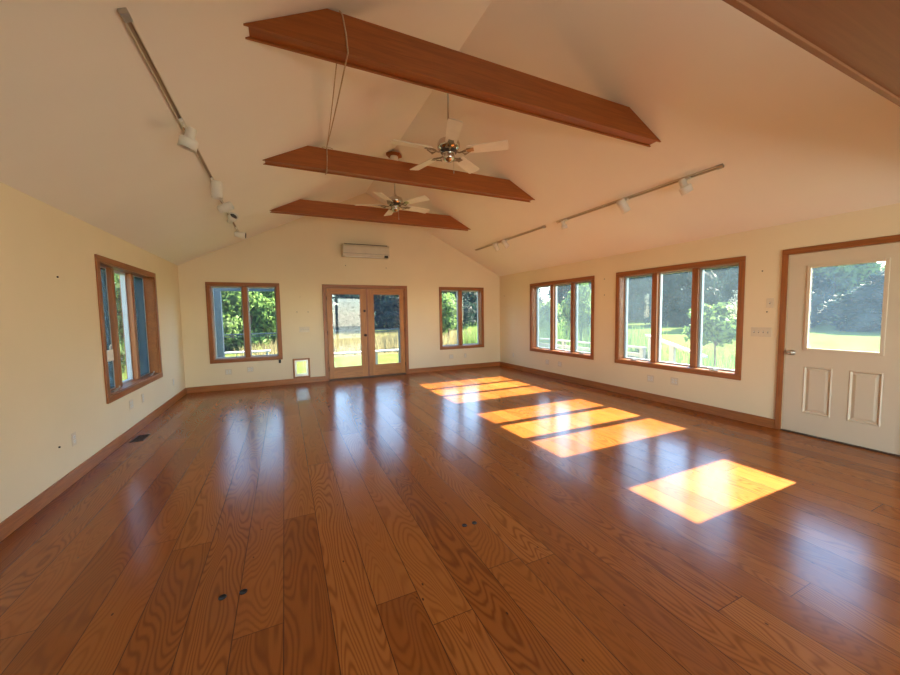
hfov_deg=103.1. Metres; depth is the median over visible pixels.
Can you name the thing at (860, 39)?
header beam
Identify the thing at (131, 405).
wall outlet
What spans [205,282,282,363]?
window
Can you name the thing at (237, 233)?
track spotlight
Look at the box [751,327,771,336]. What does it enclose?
light switch
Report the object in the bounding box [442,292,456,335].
shrub
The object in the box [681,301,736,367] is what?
tree
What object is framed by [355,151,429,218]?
ceiling fan
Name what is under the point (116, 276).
broadleaf tree
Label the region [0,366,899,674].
floor
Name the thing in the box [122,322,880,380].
ground
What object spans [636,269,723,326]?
broadleaf tree
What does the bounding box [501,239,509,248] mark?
track spotlight
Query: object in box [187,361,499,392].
baseboard
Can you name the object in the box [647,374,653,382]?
wall outlet
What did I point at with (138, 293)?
window
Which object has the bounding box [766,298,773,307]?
light switch
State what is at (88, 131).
ceiling
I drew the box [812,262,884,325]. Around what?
broadleaf tree
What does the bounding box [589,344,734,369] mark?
weeds
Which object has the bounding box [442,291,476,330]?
broadleaf tree
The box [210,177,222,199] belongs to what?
track spotlight
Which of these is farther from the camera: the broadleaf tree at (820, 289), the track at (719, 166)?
the broadleaf tree at (820, 289)
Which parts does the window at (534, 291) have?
casing, screen frame, sash, sill, head casing, sash, sash, screen frame, casing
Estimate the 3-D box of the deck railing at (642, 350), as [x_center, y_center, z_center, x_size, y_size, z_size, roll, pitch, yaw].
[3.553,0.572,9.800,0.140,0.930,3.900,-3,4,-25]
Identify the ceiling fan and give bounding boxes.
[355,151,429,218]
[390,93,508,173]
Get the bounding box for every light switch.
[299,327,309,331]
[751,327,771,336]
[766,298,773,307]
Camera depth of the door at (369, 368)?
8.14 m
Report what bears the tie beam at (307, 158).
attached to the ceiling
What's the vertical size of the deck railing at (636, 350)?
0.828 m
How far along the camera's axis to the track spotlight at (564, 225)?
5.72 m
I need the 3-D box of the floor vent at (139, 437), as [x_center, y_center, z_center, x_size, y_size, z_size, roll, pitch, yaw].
[-3.709,1.205,4.280,0.130,0.006,0.260,-3,4,-25]
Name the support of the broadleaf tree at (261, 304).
on the meadow
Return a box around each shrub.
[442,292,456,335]
[539,300,566,337]
[560,283,590,346]
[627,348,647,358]
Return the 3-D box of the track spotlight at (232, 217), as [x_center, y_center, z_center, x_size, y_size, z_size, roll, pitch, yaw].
[-3.060,-1.687,4.999,0.173,0.174,0.128,0,4,14]
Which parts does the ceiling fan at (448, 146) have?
blade, blade, blade, blade, blade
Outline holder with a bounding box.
[106,344,113,361]
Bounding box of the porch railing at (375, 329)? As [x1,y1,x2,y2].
[224,329,400,361]
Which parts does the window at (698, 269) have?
casing, screen frame, sash, sash, sill, head casing, screen frame, sash, casing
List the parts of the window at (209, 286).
casing, sash, head casing, sill, sash, casing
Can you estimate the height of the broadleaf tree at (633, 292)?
10.275 m
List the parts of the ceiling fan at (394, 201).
blade, blade, blade, blade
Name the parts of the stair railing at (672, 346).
post, post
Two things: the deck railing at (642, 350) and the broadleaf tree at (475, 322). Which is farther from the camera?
the broadleaf tree at (475, 322)
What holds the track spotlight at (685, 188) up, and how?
attached to the track at (719, 166)
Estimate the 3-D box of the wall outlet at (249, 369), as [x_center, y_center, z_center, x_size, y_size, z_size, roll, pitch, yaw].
[-4.020,0.643,7.191,0.116,0.114,0.008,-3,4,-25]
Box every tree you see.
[114,273,125,373]
[114,274,123,344]
[221,291,276,350]
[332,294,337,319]
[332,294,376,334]
[359,295,398,328]
[378,295,399,328]
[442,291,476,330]
[473,303,476,325]
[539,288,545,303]
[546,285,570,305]
[562,282,628,308]
[628,276,649,322]
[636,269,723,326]
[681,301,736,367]
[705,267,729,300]
[716,266,835,327]
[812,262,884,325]
[817,270,884,331]
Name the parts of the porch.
post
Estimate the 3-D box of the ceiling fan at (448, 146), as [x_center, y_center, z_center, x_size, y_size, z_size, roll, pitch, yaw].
[-0.059,-2.389,3.999,1.245,1.079,1.299,-3,4,-25]
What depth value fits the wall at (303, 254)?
7.68 m
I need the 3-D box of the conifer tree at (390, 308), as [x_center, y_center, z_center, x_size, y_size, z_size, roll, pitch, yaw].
[-4.589,-5.131,34.599,4.784,9.408,5.190,-3,4,-30]
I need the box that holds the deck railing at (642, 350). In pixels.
[539,338,646,358]
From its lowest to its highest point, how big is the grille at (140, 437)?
0.005 m
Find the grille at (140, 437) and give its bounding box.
[131,435,147,441]
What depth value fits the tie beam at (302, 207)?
6.63 m
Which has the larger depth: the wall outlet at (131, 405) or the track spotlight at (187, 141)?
the wall outlet at (131, 405)
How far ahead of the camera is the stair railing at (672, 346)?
7.41 m
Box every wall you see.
[0,182,185,522]
[178,193,499,387]
[500,203,899,428]
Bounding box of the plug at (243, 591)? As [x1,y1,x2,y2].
[239,589,247,594]
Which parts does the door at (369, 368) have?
casing, rail, head casing, rail, casing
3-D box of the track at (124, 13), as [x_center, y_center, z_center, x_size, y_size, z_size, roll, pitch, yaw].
[-2.117,-1.659,2.870,0.046,0.040,2.500,-3,4,-25]
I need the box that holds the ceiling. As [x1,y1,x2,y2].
[0,0,899,275]
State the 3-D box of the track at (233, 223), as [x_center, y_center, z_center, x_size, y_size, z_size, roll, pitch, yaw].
[-3.304,-1.800,5.380,0.046,0.040,2.740,-3,4,-25]
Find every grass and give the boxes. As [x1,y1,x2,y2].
[462,321,667,360]
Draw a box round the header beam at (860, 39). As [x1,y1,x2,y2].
[722,0,899,106]
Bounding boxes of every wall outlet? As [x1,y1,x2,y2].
[71,432,76,446]
[129,399,133,409]
[225,369,231,374]
[247,366,253,371]
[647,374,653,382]
[670,377,677,384]
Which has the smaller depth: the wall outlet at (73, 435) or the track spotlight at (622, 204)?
the wall outlet at (73, 435)
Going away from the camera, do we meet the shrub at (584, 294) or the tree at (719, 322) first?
the tree at (719, 322)
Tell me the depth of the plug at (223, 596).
1.83 m
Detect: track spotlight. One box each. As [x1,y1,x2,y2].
[177,118,198,152]
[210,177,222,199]
[217,200,233,212]
[227,212,238,223]
[234,227,245,238]
[492,242,499,251]
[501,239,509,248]
[561,219,567,229]
[616,198,629,213]
[678,177,693,195]
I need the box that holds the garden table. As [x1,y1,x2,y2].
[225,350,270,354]
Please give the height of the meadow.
0.001 m
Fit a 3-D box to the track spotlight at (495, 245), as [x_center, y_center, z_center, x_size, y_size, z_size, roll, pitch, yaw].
[0.983,-1.924,7.584,0.177,0.195,0.106,-4,5,-37]
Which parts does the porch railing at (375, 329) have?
rail, rail, post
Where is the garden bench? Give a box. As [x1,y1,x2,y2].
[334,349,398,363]
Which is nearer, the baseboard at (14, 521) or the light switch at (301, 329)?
the baseboard at (14, 521)
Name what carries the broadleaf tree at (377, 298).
on the ground at (820, 336)
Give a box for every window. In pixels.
[94,254,162,403]
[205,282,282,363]
[439,287,483,349]
[530,276,594,359]
[615,256,745,379]
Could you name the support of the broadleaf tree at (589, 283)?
on the ground at (820, 336)
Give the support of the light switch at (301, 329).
attached to the wall at (303, 254)
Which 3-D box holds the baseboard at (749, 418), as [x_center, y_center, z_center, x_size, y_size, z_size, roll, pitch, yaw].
[3.618,0.999,4.817,0.016,0.112,10.772,-3,4,-25]
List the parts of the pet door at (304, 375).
flap frame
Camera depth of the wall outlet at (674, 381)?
5.35 m
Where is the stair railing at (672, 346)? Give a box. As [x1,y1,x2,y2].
[645,334,707,362]
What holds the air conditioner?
attached to the wall at (303, 254)
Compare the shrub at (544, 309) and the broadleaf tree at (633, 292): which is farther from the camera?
the broadleaf tree at (633, 292)
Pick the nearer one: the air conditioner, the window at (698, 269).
the window at (698, 269)
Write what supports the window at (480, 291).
in the wall at (303, 254)
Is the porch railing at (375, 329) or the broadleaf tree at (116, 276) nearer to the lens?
the porch railing at (375, 329)
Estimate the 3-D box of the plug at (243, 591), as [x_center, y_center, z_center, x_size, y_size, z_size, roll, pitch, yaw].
[-1.080,1.328,1.867,0.038,0.004,0.038,-3,4,-25]
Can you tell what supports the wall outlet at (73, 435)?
attached to the wall at (52, 382)
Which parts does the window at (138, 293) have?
casing, screen frame, sash, head casing, sill, screen frame, casing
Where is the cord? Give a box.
[322,10,348,174]
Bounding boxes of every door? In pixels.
[293,358,310,378]
[322,284,408,380]
[774,234,899,456]
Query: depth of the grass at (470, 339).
12.14 m
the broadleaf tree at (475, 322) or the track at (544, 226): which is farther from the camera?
the broadleaf tree at (475, 322)
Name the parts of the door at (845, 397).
casing, knob, panel, head casing, glazing frame, panel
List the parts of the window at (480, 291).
casing, sash, head casing, sill, sash, casing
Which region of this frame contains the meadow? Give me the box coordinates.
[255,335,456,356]
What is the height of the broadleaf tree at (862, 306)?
4.795 m
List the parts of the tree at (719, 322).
crown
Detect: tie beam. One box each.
[243,8,660,146]
[262,146,534,201]
[269,199,470,230]
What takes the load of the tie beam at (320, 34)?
attached to the ceiling
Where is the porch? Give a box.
[213,288,273,356]
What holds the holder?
hanging from the window at (138, 293)
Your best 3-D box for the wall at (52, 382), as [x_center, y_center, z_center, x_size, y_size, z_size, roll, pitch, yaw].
[-2.845,0.164,1.765,0.200,2.397,10.772,-3,4,-25]
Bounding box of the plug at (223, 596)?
[218,594,226,599]
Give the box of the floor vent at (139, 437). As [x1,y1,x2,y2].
[129,434,150,442]
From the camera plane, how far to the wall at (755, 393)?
4.87 m
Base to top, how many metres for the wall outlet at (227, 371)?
0.114 m
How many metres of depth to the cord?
2.81 m
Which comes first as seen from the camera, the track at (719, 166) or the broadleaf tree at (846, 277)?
the track at (719, 166)
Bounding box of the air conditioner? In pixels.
[341,243,388,258]
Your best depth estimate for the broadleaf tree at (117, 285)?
11.61 m
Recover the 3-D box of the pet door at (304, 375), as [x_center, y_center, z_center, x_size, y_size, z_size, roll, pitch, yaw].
[-3.164,0.652,7.612,0.336,0.418,0.068,-3,4,-25]
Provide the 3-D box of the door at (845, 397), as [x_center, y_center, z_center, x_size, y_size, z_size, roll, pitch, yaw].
[4.146,0.064,3.755,0.267,2.105,1.042,-3,4,-25]
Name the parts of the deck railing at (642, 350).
rail, rail, post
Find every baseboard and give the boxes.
[0,388,186,541]
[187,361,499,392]
[500,361,774,427]
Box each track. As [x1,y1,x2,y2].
[117,7,213,179]
[219,200,238,230]
[475,225,545,250]
[556,163,723,223]
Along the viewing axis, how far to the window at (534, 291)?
7.72 m

